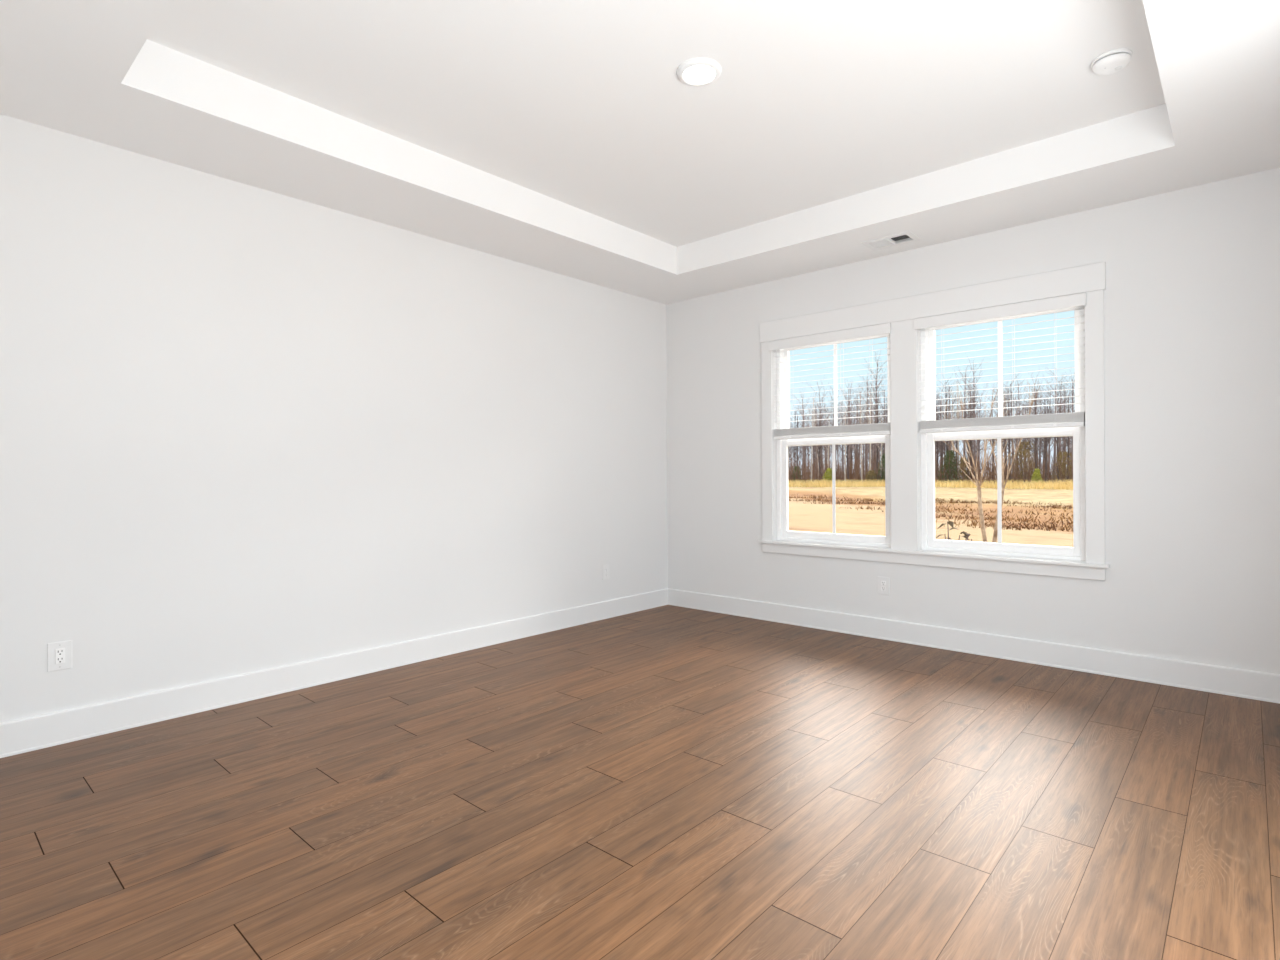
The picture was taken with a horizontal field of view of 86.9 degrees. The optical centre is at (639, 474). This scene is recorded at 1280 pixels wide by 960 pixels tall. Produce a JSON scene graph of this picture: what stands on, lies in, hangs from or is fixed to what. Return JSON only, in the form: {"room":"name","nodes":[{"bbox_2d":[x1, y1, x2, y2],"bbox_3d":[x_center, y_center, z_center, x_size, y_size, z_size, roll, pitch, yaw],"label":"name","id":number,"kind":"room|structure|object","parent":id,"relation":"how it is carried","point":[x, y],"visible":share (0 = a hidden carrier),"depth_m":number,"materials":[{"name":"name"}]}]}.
{"room":"empty bedroom","nodes":[
{"label":"empty bedroom","id":0,"kind":"room"},
{"bbox_2d":[0,114,667,722],"bbox_3d":[-1.478,-0.124,4.387,0.160,2.840,5.300,0,0,42],"label":"wall","id":1,"kind":"structure","parent":0,"point":[244,428],"depth_m":3.68,"materials":[{"name":"paint"}]},
{"bbox_2d":[47,640,71,671],"bbox_3d":[-2.589,0.811,3.018,0.010,0.126,0.085,0,0,42],"label":"wall outlet","id":2,"kind":"object","parent":1,"relation":"attached to","point":[59,654],"visible":1,"depth_m":3.02,"materials":[{"name":"white plastic"}]},
{"bbox_2d":[55,648,64,663],"bbox_3d":[-2.587,0.811,3.017,0.005,0.067,0.033,0,0,42],"label":"receptacle","id":3,"kind":"object","parent":2,"relation":"attached to","point":[59,652],"depth_m":3.02,"materials":[{"name":"white plastic"}]},
{"bbox_2d":[0,588,667,757],"bbox_3d":[-1.405,1.123,4.327,0.018,0.145,4.980,0,0,42],"label":"baseboard","id":4,"kind":"structure","parent":1,"relation":"attached to","point":[28,734],"depth_m":3.67,"materials":[{"name":"paint"}]},
{"bbox_2d":[602,564,609,579],"bbox_3d":[-0.281,0.807,5.585,0.010,0.126,0.085,0,0,42],"label":"wall outlet","id":5,"kind":"object","parent":1,"relation":"attached to","point":[605,568],"visible":1,"depth_m":5.58,"materials":[{"name":"white plastic"}]},
{"bbox_2d":[0,605,1279,959],"bbox_3d":[0.125,1.187,2.763,4.426,0.001,5.300,0,0,42],"label":"floor","id":6,"kind":"structure","parent":0,"point":[666,782],"depth_m":2.36,"materials":[{"name":"brown wood"}]},
{"bbox_2d":[0,0,1279,303],"bbox_3d":[0.194,-1.733,2.876,4.680,0.360,5.300,0,0,42],"label":"ceiling","id":7,"kind":"structure","parent":0,"point":[563,137],"depth_m":3.16,"materials":[{"name":"paint"}]},
{"bbox_2d":[677,58,721,86],"bbox_3d":[0.260,-1.758,2.967,0.196,0.021,0.196,0,0,42],"label":"recessed light","id":8,"kind":"object","parent":7,"relation":"in","point":[696,72],"visible":1,"depth_m":2.94,"materials":[{"name":"white plastic"}]},
{"bbox_2d":[683,65,714,83],"bbox_3d":[0.260,-1.756,2.967,0.141,0.017,0.141,0,0,42],"label":"diffuser","id":9,"kind":"object","parent":8,"relation":"attached to","point":[692,74],"depth_m":2.96,"materials":[{"name":"white plastic"}]},
{"bbox_2d":[861,231,920,250],"bbox_3d":[1.677,-1.617,4.521,0.324,0.124,0.220,0,0,42],"label":"ceiling vent","id":10,"kind":"object","parent":7,"relation":"in","point":[885,242],"visible":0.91,"depth_m":4.53,"materials":[{"name":"white plastic"}]},
{"bbox_2d":[1091,48,1131,74],"bbox_3d":[2.015,-1.754,2.889,0.144,0.046,0.144,0,0,42],"label":"smoke detector","id":11,"kind":"object","parent":7,"relation":"attached to","point":[1115,60],"visible":1,"depth_m":2.86,"materials":[{"name":"white plastic"}]},
{"bbox_2d":[666,167,1279,673],"bbox_3d":[1.921,-0.142,4.786,4.360,2.840,0.160,0,0,42],"label":"wall","id":12,"kind":"structure","parent":0,"point":[1192,292],"depth_m":3.90,"materials":[{"name":"paint"}]},
{"bbox_2d":[776,333,890,547],"bbox_3d":[1.498,-0.271,5.200,0.956,1.598,0.106,0,0,42],"label":"window","id":13,"kind":"structure","parent":12,"relation":"in","point":[783,533],"depth_m":5.23,"materials":[{"name":"white plastic"}]},
{"bbox_2d":[878,576,889,594],"bbox_3d":[1.742,0.797,4.837,0.085,0.126,0.010,0,0,42],"label":"wall outlet","id":14,"kind":"object","parent":12,"relation":"attached to","point":[883,582],"visible":1,"depth_m":4.83,"materials":[{"name":"white plastic"}]},
{"bbox_2d":[758,262,1109,580],"bbox_3d":[1.898,-0.305,4.774,2.356,1.859,0.204,0,0,42],"label":"window","id":15,"kind":"structure","parent":12,"relation":"in","point":[1078,551],"depth_m":4.55,"materials":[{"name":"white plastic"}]},
{"bbox_2d":[768,323,890,439],"bbox_3d":[1.428,-0.674,5.125,0.984,0.784,0.096,0,0,42],"label":"window blind","id":16,"kind":"object","parent":15,"relation":"attached to","point":[878,428],"visible":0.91,"depth_m":5.08,"materials":[{"name":"paint"}]},
{"bbox_2d":[913,292,1085,432],"bbox_3d":[2.287,-0.678,4.352,1.002,0.784,0.096,0,0,42],"label":"window blind","id":17,"kind":"object","parent":15,"relation":"attached to","point":[1076,419],"visible":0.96,"depth_m":4.31,"materials":[{"name":"paint"}]},
{"bbox_2d":[668,588,1279,703],"bbox_3d":[1.868,1.105,4.720,4.360,0.145,0.018,0,0,42],"label":"baseboard","id":18,"kind":"structure","parent":12,"relation":"attached to","point":[1256,685],"depth_m":4.26,"materials":[{"name":"paint"}]},
{"label":"outside","id":19,"kind":"structure","parent":0,"visible":0},
{"bbox_2d":[788,480,1072,546],"bbox_3d":[38.038,1.755,122.971,280.000,0.494,256.200,0,0,42],"label":"field","id":20,"kind":"structure","parent":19,"point":[802,516],"depth_m":30.76,"materials":[{"name":"beige plant"}]},
{"bbox_2d":[788,415,796,478],"bbox_3d":[27.000,-5.131,126.919,5.191,14.519,5.640,0,0,4],"label":"bare tree","id":21,"kind":"object","parent":20,"relation":"on","point":[793,415],"visible":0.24,"depth_m":126.01,"materials":[{"name":"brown plant"}]},
{"bbox_2d":[789,420,796,475],"bbox_3d":[28.447,-5.048,129.650,5.570,14.327,5.258,0,0,-16],"label":"bare tree","id":22,"kind":"object","parent":20,"relation":"on","point":[790,420],"visible":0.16,"depth_m":129.41,"materials":[{"name":"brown plant"}]},
{"bbox_2d":[791,406,802,475],"bbox_3d":[31.659,-6.351,139.955,5.327,16.813,5.701,0,0,-22],"label":"bare tree","id":23,"kind":"object","parent":20,"relation":"on","point":[794,447],"visible":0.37,"depth_m":139.48,"materials":[{"name":"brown plant"}]},
{"bbox_2d":[792,466,801,480],"bbox_3d":[27.843,0.189,119.847,2.529,3.571,2.342,0,0,42],"label":"bush","id":24,"kind":"object","parent":20,"relation":"on","point":[795,466],"visible":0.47,"depth_m":119.54,"materials":[{"name":"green plant"}]},
{"bbox_2d":[788,401,807,473],"bbox_3d":[26.746,-5.477,120.097,5.472,15.306,5.945,0,0,-31],"label":"bare tree","id":25,"kind":"object","parent":20,"relation":"on","point":[797,448],"visible":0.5,"depth_m":119.80,"materials":[{"name":"brown plant"}]},
{"bbox_2d":[792,413,806,457],"bbox_3d":[36.718,-7.029,154.911,6.207,18.104,7.322,0,0,-42],"label":"bare tree","id":26,"kind":"object","parent":20,"relation":"on","point":[794,413],"visible":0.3,"depth_m":154.28,"materials":[{"name":"brown plant"}]},
{"bbox_2d":[792,402,809,480],"bbox_3d":[30.652,-6.439,129.382,6.625,17.040,6.254,0,0,-3],"label":"bare tree","id":27,"kind":"object","parent":20,"relation":"on","point":[803,422],"visible":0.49,"depth_m":128.97,"materials":[{"name":"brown plant"}]},
{"bbox_2d":[792,392,811,472],"bbox_3d":[32.422,-8.006,136.397,7.065,20.086,6.788,0,0,15],"label":"bare tree","id":28,"kind":"object","parent":20,"relation":"on","point":[802,404],"visible":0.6,"depth_m":136.05,"materials":[{"name":"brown plant"}]},
{"bbox_2d":[804,395,818,479],"bbox_3d":[29.837,-6.292,117.029,4.019,16.822,3.497,0,0,43],"label":"bare tree","id":29,"kind":"object","parent":20,"relation":"on","point":[815,395],"visible":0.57,"depth_m":117.20,"materials":[{"name":"brown plant"}]},
{"bbox_2d":[805,404,822,480],"bbox_3d":[30.261,-5.676,116.937,5.298,15.452,6.250,0,0,-12],"label":"bare tree","id":30,"kind":"object","parent":20,"relation":"on","point":[818,446],"visible":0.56,"depth_m":116.89,"materials":[{"name":"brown plant"}]},
{"bbox_2d":[799,379,832,478],"bbox_3d":[31.028,-7.691,118.158,6.903,19.627,6.633,0,0,-3],"label":"bare tree","id":31,"kind":"object","parent":20,"relation":"on","point":[827,422],"visible":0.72,"depth_m":118.00,"materials":[{"name":"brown plant"}]},
{"bbox_2d":[806,402,826,478],"bbox_3d":[31.164,-6.112,121.246,6.367,16.375,6.010,0,0,34],"label":"bare tree","id":32,"kind":"object","parent":20,"relation":"on","point":[814,402],"visible":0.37,"depth_m":120.62,"materials":[{"name":"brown plant"}]},
{"bbox_2d":[818,404,832,476],"bbox_3d":[40.762,-7.132,148.843,6.186,18.305,6.438,0,0,-10],"label":"bare tree","id":33,"kind":"object","parent":20,"relation":"on","point":[823,404],"visible":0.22,"depth_m":148.08,"materials":[{"name":"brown plant"}]},
{"bbox_2d":[822,468,835,481],"bbox_3d":[31.790,0.353,113.585,2.228,2.973,2.345,0,0,42],"label":"bush","id":34,"kind":"object","parent":20,"relation":"on","point":[828,473],"visible":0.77,"depth_m":113.40,"materials":[{"name":"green plant"}]},
{"bbox_2d":[818,383,847,451],"bbox_3d":[33.077,-6.974,115.839,5.710,18.021,6.110,0,0,29],"label":"bare tree","id":35,"kind":"object","parent":20,"relation":"on","point":[828,383],"visible":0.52,"depth_m":115.24,"materials":[{"name":"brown plant"}]},
{"bbox_2d":[827,394,843,473],"bbox_3d":[42.777,-8.114,145.691,6.915,20.463,7.197,0,0,-44],"label":"bare tree","id":36,"kind":"object","parent":20,"relation":"on","point":[833,394],"visible":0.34,"depth_m":146.11,"materials":[{"name":"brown plant"}]},
{"bbox_2d":[835,403,851,476],"bbox_3d":[39.858,-6.664,133.838,5.816,17.209,6.053,0,0,38],"label":"bare tree","id":37,"kind":"object","parent":20,"relation":"on","point":[837,403],"visible":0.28,"depth_m":134.21,"materials":[{"name":"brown plant"}]},
{"bbox_2d":[839,403,850,481],"bbox_3d":[34.032,-5.204,112.628,3.422,14.320,2.977,0,0,0],"label":"bare tree","id":38,"kind":"object","parent":20,"relation":"on","point":[846,403],"visible":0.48,"depth_m":112.46,"materials":[{"name":"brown plant"}]},
{"bbox_2d":[838,381,861,453],"bbox_3d":[38.346,-7.977,122.025,7.037,20.007,6.761,0,0,22],"label":"bare tree","id":39,"kind":"object","parent":20,"relation":"on","point":[847,381],"visible":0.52,"depth_m":122.20,"materials":[{"name":"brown plant"}]},
{"bbox_2d":[837,380,864,464],"bbox_3d":[37.193,-7.915,120.158,6.139,19.957,7.162,0,0,-39],"label":"bare tree","id":40,"kind":"object","parent":20,"relation":"on","point":[844,380],"visible":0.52,"depth_m":120.45,"materials":[{"name":"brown plant"}]},
{"bbox_2d":[842,402,863,478],"bbox_3d":[35.736,-5.116,114.068,5.482,14.113,5.046,0,0,15],"label":"bare tree","id":41,"kind":"object","parent":20,"relation":"on","point":[847,451],"visible":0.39,"depth_m":113.43,"materials":[{"name":"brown plant"}]},
{"bbox_2d":[847,407,858,454],"bbox_3d":[38.779,-6.069,122.557,4.980,16.189,5.809,0,0,-36],"label":"bare tree","id":42,"kind":"object","parent":20,"relation":"on","point":[852,407],"visible":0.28,"depth_m":122.20,"materials":[{"name":"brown plant"}]},
{"bbox_2d":[842,388,872,474],"bbox_3d":[37.772,-7.189,116.813,7.006,18.419,5.625,0,0,-18],"label":"bare tree","id":43,"kind":"object","parent":20,"relation":"on","point":[857,413],"visible":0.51,"depth_m":117.40,"materials":[{"name":"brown plant"}]},
{"bbox_2d":[850,383,869,469],"bbox_3d":[44.455,-8.434,134.751,7.340,20.868,7.052,0,0,12],"label":"bare tree","id":44,"kind":"object","parent":20,"relation":"on","point":[862,383],"visible":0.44,"depth_m":134.83,"materials":[{"name":"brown plant"}]},
{"bbox_2d":[854,396,871,481],"bbox_3d":[36.107,-6.397,110.732,3.981,16.662,3.464,0,0,28],"label":"bare tree","id":45,"kind":"object","parent":20,"relation":"on","point":[859,396],"visible":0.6,"depth_m":110.50,"materials":[{"name":"brown plant"}]},
{"bbox_2d":[850,375,881,474],"bbox_3d":[38.666,-8.490,116.264,7.563,21.075,6.483,0,0,-40],"label":"bare tree","id":46,"kind":"object","parent":20,"relation":"on","point":[866,454],"visible":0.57,"depth_m":116.32,"materials":[{"name":"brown plant"}]},
{"bbox_2d":[858,393,873,469],"bbox_3d":[36.907,-6.044,110.018,3.961,15.967,3.202,0,0,-31],"label":"bare tree","id":47,"kind":"object","parent":20,"relation":"on","point":[867,393],"visible":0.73,"depth_m":109.78,"materials":[{"name":"brown plant"}]},
{"bbox_2d":[855,351,886,476],"bbox_3d":[40.966,-10.212,115.242,8.647,24.584,8.308,0,0,21],"label":"bare tree","id":48,"kind":"object","parent":20,"relation":"on","point":[876,385],"visible":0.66,"depth_m":115.41,"materials":[{"name":"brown plant"}]},
{"bbox_2d":[860,382,881,469],"bbox_3d":[38.148,-7.270,112.781,6.494,18.463,6.240,0,0,39],"label":"bare tree","id":49,"kind":"object","parent":20,"relation":"on","point":[872,444],"visible":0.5,"depth_m":112.22,"materials":[{"name":"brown plant"}]},
{"bbox_2d":[865,470,880,481],"bbox_3d":[37.226,0.526,108.644,2.666,2.541,2.534,0,0,42],"label":"leafy bush","id":50,"kind":"object","parent":20,"relation":"on","point":[871,474],"visible":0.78,"depth_m":108.44,"materials":[{"name":"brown plant"}]},
{"bbox_2d":[861,381,887,478],"bbox_3d":[38.982,-7.091,110.581,6.145,18.125,5.743,0,0,-37],"label":"bare tree","id":51,"kind":"object","parent":20,"relation":"on","point":[877,447],"visible":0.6,"depth_m":110.05,"materials":[{"name":"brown plant"}]},
{"bbox_2d":[872,378,887,474],"bbox_3d":[41.911,-7.498,115.144,7.234,19.018,5.807,0,0,28],"label":"bare tree","id":52,"kind":"object","parent":20,"relation":"on","point":[879,378],"visible":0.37,"depth_m":114.62,"materials":[{"name":"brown plant"}]},
{"bbox_2d":[876,453,884,482],"bbox_3d":[39.403,-0.869,108.095,2.917,5.318,2.992,0,0,42],"label":"bush","id":53,"kind":"object","parent":20,"relation":"on","point":[883,456],"visible":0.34,"depth_m":108.10,"materials":[{"name":"green plant"}]},
{"bbox_2d":[877,409,887,476],"bbox_3d":[38.859,-4.593,109.103,3.095,13.106,2.817,0,0,-45],"label":"bare tree","id":54,"kind":"object","parent":20,"relation":"on","point":[878,409],"visible":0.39,"depth_m":108.79,"materials":[{"name":"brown plant"}]},
{"bbox_2d":[788,444,1072,485],"bbox_3d":[43.898,-1.486,118.996,76.964,6.746,29.161,0,0,42],"label":"brown underbrush","id":55,"kind":"object","parent":20,"relation":"on","point":[839,474],"visible":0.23,"depth_m":107.50,"materials":[{"name":"brown plant"}]},
{"bbox_2d":[788,494,1072,531],"bbox_3d":[16.782,1.672,37.951,15.539,0.508,38.987,0,0,-2],"label":"weeds","id":56,"kind":"object","parent":20,"relation":"on","point":[940,500],"visible":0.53,"depth_m":30.85,"materials":[{"name":"brown plant"}]},
{"bbox_2d":[788,478,1072,489],"bbox_3d":[36.135,1.185,98.470,61.805,1.425,18.162,0,0,42],"label":"dry grass","id":57,"kind":"structure","parent":20,"relation":"on","point":[1067,485],"depth_m":89.29,"materials":[{"name":"plant"}]},
{"bbox_2d":[935,400,945,481],"bbox_3d":[48.050,-5.638,109.033,5.164,15.231,4.826,0,0,-41],"label":"bare tree","id":58,"kind":"object","parent":20,"relation":"on","point":[939,447],"visible":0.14,"depth_m":108.58,"materials":[{"name":"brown plant"}]},
{"bbox_2d":[935,394,950,468],"bbox_3d":[45.610,-5.791,103.133,6.353,15.707,5.385,0,0,44],"label":"bare tree","id":59,"kind":"object","parent":20,"relation":"on","point":[942,443],"visible":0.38,"depth_m":103.58,"materials":[{"name":"brown plant"}]},
{"bbox_2d":[940,387,957,479],"bbox_3d":[47.319,-5.793,103.309,3.906,15.748,3.159,0,0,9],"label":"bare tree","id":60,"kind":"object","parent":20,"relation":"on","point":[946,387],"visible":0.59,"depth_m":102.85,"materials":[{"name":"brown plant"}]},
{"bbox_2d":[938,450,961,482],"bbox_3d":[46.677,-0.917,101.680,3.367,5.561,3.345,0,0,42],"label":"bush","id":61,"kind":"object","parent":20,"relation":"on","point":[951,462],"visible":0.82,"depth_m":101.38,"materials":[{"name":"green plant"}]},
{"bbox_2d":[939,408,961,466],"bbox_3d":[57.297,-6.163,124.964,5.854,16.374,6.360,0,0,-43],"label":"bare tree","id":62,"kind":"object","parent":20,"relation":"on","point":[950,408],"visible":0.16,"depth_m":124.88,"materials":[{"name":"brown plant"}]},
{"bbox_2d":[939,375,963,470],"bbox_3d":[48.761,-7.111,105.561,6.609,18.416,5.665,0,0,-35],"label":"bare tree","id":63,"kind":"object","parent":20,"relation":"on","point":[942,375],"visible":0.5,"depth_m":105.49,"materials":[{"name":"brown plant"}]},
{"bbox_2d":[937,376,972,475],"bbox_3d":[46.431,-6.837,102.412,6.061,17.877,5.664,0,0,-39],"label":"bare tree","id":64,"kind":"object","parent":20,"relation":"on","point":[948,376],"visible":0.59,"depth_m":102.80,"materials":[{"name":"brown plant"}]},
{"bbox_2d":[937,521,975,541],"bbox_3d":[3.211,1.162,6.927,0.668,1.380,0.390,0,0,42],"label":"shrub","id":65,"kind":"object","parent":20,"relation":"on","point":[950,523],"visible":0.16,"depth_m":6.92,"materials":[{"name":"brown plant"}]},
{"bbox_2d":[952,377,971,481],"bbox_3d":[49.246,-6.654,103.264,4.350,17.535,3.517,0,0,-22],"label":"bare tree","id":66,"kind":"object","parent":20,"relation":"on","point":[957,413],"visible":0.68,"depth_m":103.43,"materials":[{"name":"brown plant"}]},
{"bbox_2d":[956,457,970,482],"bbox_3d":[48.500,-0.385,101.337,2.581,4.530,2.619,0,0,42],"label":"leafy bush","id":67,"kind":"object","parent":20,"relation":"on","point":[966,459],"visible":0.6,"depth_m":101.06,"materials":[{"name":"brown plant"}]},
{"bbox_2d":[948,402,979,480],"bbox_3d":[48.307,-4.923,101.676,4.984,13.941,5.415,0,0,9],"label":"bare tree","id":68,"kind":"object","parent":20,"relation":"on","point":[968,456],"visible":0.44,"depth_m":100.74,"materials":[{"name":"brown plant"}]},
{"bbox_2d":[950,362,981,476],"bbox_3d":[49.744,-7.875,102.988,6.739,19.942,7.014,0,0,-4],"label":"bare tree","id":69,"kind":"object","parent":20,"relation":"on","point":[968,392],"visible":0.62,"depth_m":103.55,"materials":[{"name":"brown plant"}]},
{"bbox_2d":[963,383,983,479],"bbox_3d":[50.825,-6.087,102.694,4.956,16.111,5.781,0,0,12],"label":"bare tree","id":70,"kind":"object","parent":20,"relation":"on","point":[973,416],"visible":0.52,"depth_m":102.32,"materials":[{"name":"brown plant"}]},
{"bbox_2d":[952,360,995,474],"bbox_3d":[52.229,-8.502,105.784,7.129,21.094,7.419,0,0,17],"label":"bare tree","id":71,"kind":"object","parent":20,"relation":"on","point":[974,391],"visible":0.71,"depth_m":105.11,"materials":[{"name":"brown plant"}]},
{"bbox_2d":[944,389,1005,541],"bbox_3d":[4.944,0.275,10.098,1.061,3.173,0.577,0,0,42],"label":"young tree","id":72,"kind":"object","parent":20,"relation":"on","point":[978,484],"visible":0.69,"depth_m":9.95,"materials":[{"name":"beige plant"}]},
{"bbox_2d":[957,382,994,471],"bbox_3d":[52.464,-7.153,105.180,6.291,18.350,7.422,0,0,38],"label":"bare tree","id":73,"kind":"object","parent":20,"relation":"on","point":[970,441],"visible":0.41,"depth_m":105.75,"materials":[{"name":"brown plant"}]},
{"bbox_2d":[976,393,991,465],"bbox_3d":[59.489,-6.607,117.446,5.925,16.846,5.693,0,0,28],"label":"bare tree","id":74,"kind":"object","parent":20,"relation":"on","point":[977,393],"visible":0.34,"depth_m":117.66,"materials":[{"name":"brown plant"}]},
{"bbox_2d":[980,392,992,476],"bbox_3d":[53.451,-5.675,104.135,3.797,15.309,3.070,0,0,34],"label":"bare tree","id":75,"kind":"object","parent":20,"relation":"on","point":[984,392],"visible":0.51,"depth_m":104.51,"materials":[{"name":"brown plant"}]},
{"bbox_2d":[980,379,1010,445],"bbox_3d":[52.082,-6.621,98.080,6.328,17.242,6.704,0,0,-8],"label":"bare tree","id":76,"kind":"object","parent":20,"relation":"on","point":[1003,379],"visible":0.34,"depth_m":97.52,"materials":[{"name":"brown plant"}]},
{"bbox_2d":[983,394,1010,468],"bbox_3d":[57.201,-6.267,108.914,6.374,16.410,5.867,0,0,-2],"label":"bare tree","id":77,"kind":"object","parent":20,"relation":"on","point":[984,394],"visible":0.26,"depth_m":107.92,"materials":[{"name":"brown plant"}]},
{"bbox_2d":[990,375,1013,480],"bbox_3d":[52.194,-6.606,97.814,3.457,17.236,4.276,0,0,-3],"label":"bare tree","id":78,"kind":"object","parent":20,"relation":"on","point":[1009,375],"visible":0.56,"depth_m":98.14,"materials":[{"name":"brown plant"}]},
{"bbox_2d":[987,377,1021,479],"bbox_3d":[52.670,-6.132,96.935,5.481,16.166,5.122,0,0,-15],"label":"bare tree","id":79,"kind":"object","parent":20,"relation":"on","point":[1010,411],"visible":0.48,"depth_m":97.11,"materials":[{"name":"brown plant"}]},
{"bbox_2d":[990,372,1023,477],"bbox_3d":[56.017,-7.183,103.110,5.573,18.250,6.942,0,0,21],"label":"bare tree","id":80,"kind":"object","parent":20,"relation":"on","point":[1010,372],"visible":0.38,"depth_m":102.60,"materials":[{"name":"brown plant"}]},
{"bbox_2d":[986,381,1030,479],"bbox_3d":[55.002,-6.421,100.294,6.814,16.847,5.776,0,0,-30],"label":"bare tree","id":81,"kind":"object","parent":20,"relation":"on","point":[1008,381],"visible":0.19,"depth_m":101.01,"materials":[{"name":"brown plant"}]},
{"bbox_2d":[1004,388,1020,447],"bbox_3d":[55.086,-5.978,99.926,4.868,15.941,6.063,0,0,-31],"label":"bare tree","id":82,"kind":"object","parent":20,"relation":"on","point":[1006,388],"visible":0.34,"depth_m":99.76,"materials":[{"name":"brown plant"}]},
{"bbox_2d":[986,385,1043,542],"bbox_3d":[5.503,0.284,10.052,0.445,3.150,0.897,0,0,-32],"label":"young tree","id":83,"kind":"object","parent":20,"relation":"on","point":[995,534],"visible":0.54,"depth_m":10.01,"materials":[{"name":"beige plant"}]},
{"bbox_2d":[1010,380,1032,468],"bbox_3d":[62.104,-7.666,110.239,5.891,19.152,6.873,0,0,26],"label":"bare tree","id":84,"kind":"object","parent":20,"relation":"on","point":[1017,380],"visible":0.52,"depth_m":110.02,"materials":[{"name":"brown plant"}]},
{"bbox_2d":[1006,441,1040,482],"bbox_3d":[55.216,-1.559,96.695,5.020,6.521,4.864,0,0,42],"label":"leafy bush","id":85,"kind":"object","parent":20,"relation":"on","point":[1022,443],"visible":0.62,"depth_m":96.41,"materials":[{"name":"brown plant"}]},
{"bbox_2d":[1017,377,1037,469],"bbox_3d":[58.147,-6.459,101.597,3.373,16.817,4.172,0,0,7],"label":"bare tree","id":86,"kind":"object","parent":20,"relation":"on","point":[1027,377],"visible":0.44,"depth_m":101.85,"materials":[{"name":"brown plant"}]},
{"bbox_2d":[1017,381,1046,468],"bbox_3d":[54.860,-6.163,94.418,6.501,16.073,5.511,0,0,42],"label":"bare tree","id":87,"kind":"object","parent":20,"relation":"on","point":[1035,441],"visible":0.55,"depth_m":94.98,"materials":[{"name":"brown plant"}]},
{"bbox_2d":[1014,366,1053,455],"bbox_3d":[58.186,-6.978,100.091,6.767,17.791,5.433,0,0,-20],"label":"bare tree","id":88,"kind":"object","parent":20,"relation":"on","point":[1039,366],"visible":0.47,"depth_m":99.37,"materials":[{"name":"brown plant"}]},
{"bbox_2d":[1031,468,1042,481],"bbox_3d":[54.454,0.399,92.590,1.619,2.575,1.619,0,0,42],"label":"bush","id":89,"kind":"object","parent":20,"relation":"on","point":[1036,475],"visible":0.73,"depth_m":92.46,"materials":[{"name":"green plant"}]},
{"bbox_2d":[1022,389,1054,480],"bbox_3d":[58.417,-5.650,99.059,5.408,15.126,5.875,0,0,-41],"label":"bare tree","id":90,"kind":"object","parent":20,"relation":"on","point":[1045,389],"visible":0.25,"depth_m":98.93,"materials":[{"name":"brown plant"}]},
{"bbox_2d":[1028,380,1051,460],"bbox_3d":[70.823,-7.836,120.252,6.608,19.554,6.878,0,0,-12],"label":"bare tree","id":91,"kind":"object","parent":20,"relation":"on","point":[1044,380],"visible":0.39,"depth_m":120.62,"materials":[{"name":"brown plant"}]},
{"bbox_2d":[1031,388,1053,475],"bbox_3d":[55.671,-5.664,94.187,5.139,14.990,6.063,0,0,-7],"label":"bare tree","id":92,"kind":"object","parent":20,"relation":"on","point":[1045,438],"visible":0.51,"depth_m":94.06,"materials":[{"name":"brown plant"}]},
{"bbox_2d":[1031,381,1059,473],"bbox_3d":[57.995,-6.231,97.737,4.964,16.135,5.790,0,0,-15],"label":"bare tree","id":93,"kind":"object","parent":20,"relation":"on","point":[1038,381],"visible":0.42,"depth_m":97.95,"materials":[{"name":"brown plant"}]},
{"bbox_2d":[1038,385,1066,464],"bbox_3d":[69.979,-7.543,115.305,5.824,18.932,6.794,0,0,-14],"label":"bare tree","id":94,"kind":"object","parent":20,"relation":"on","point":[1049,445],"visible":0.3,"depth_m":115.58,"materials":[{"name":"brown plant"}]},
{"bbox_2d":[1037,365,1071,477],"bbox_3d":[59.616,-7.222,95.771,5.583,18.283,6.954,0,0,15],"label":"bare tree","id":95,"kind":"object","parent":20,"relation":"on","point":[1054,456],"visible":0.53,"depth_m":96.08,"materials":[{"name":"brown plant"}]},
{"bbox_2d":[1038,377,1071,482],"bbox_3d":[58.058,-6.080,94.148,6.159,15.857,5.669,0,0,-15],"label":"bare tree","id":96,"kind":"object","parent":20,"relation":"on","point":[1057,440],"visible":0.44,"depth_m":93.01,"materials":[{"name":"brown plant"}]},
{"bbox_2d":[1042,371,1068,474],"bbox_3d":[61.467,-6.869,98.244,6.136,17.447,5.896,0,0,-18],"label":"bare tree","id":97,"kind":"object","parent":20,"relation":"on","point":[1065,371],"visible":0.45,"depth_m":98.07,"materials":[{"name":"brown plant"}]},
{"bbox_2d":[1051,451,1072,481],"bbox_3d":[58.268,-0.799,92.749,3.558,4.874,3.488,0,0,42],"label":"leafy bush","id":98,"kind":"object","parent":20,"relation":"on","point":[1061,453],"visible":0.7,"depth_m":92.42,"materials":[{"name":"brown plant"}]},
{"bbox_2d":[1051,382,1074,480],"bbox_3d":[59.096,-5.782,92.844,6.128,15.151,5.194,0,0,41],"label":"bare tree","id":99,"kind":"object","parent":20,"relation":"on","point":[1066,439],"visible":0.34,"depth_m":92.26,"materials":[{"name":"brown plant"}]},
{"bbox_2d":[1052,372,1074,469],"bbox_3d":[60.484,-7.002,95.016,5.426,17.769,6.759,0,0,-44],"label":"bare tree","id":100,"kind":"object","parent":20,"relation":"on","point":[1071,372],"visible":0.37,"depth_m":95.26,"materials":[{"name":"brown plant"}]},
{"bbox_2d":[1062,372,1073,474],"bbox_3d":[68.803,-7.159,106.409,5.577,18.263,6.947,0,0,-5],"label":"bare tree","id":101,"kind":"object","parent":20,"relation":"on","point":[1063,372],"visible":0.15,"depth_m":106.53,"materials":[{"name":"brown plant"}]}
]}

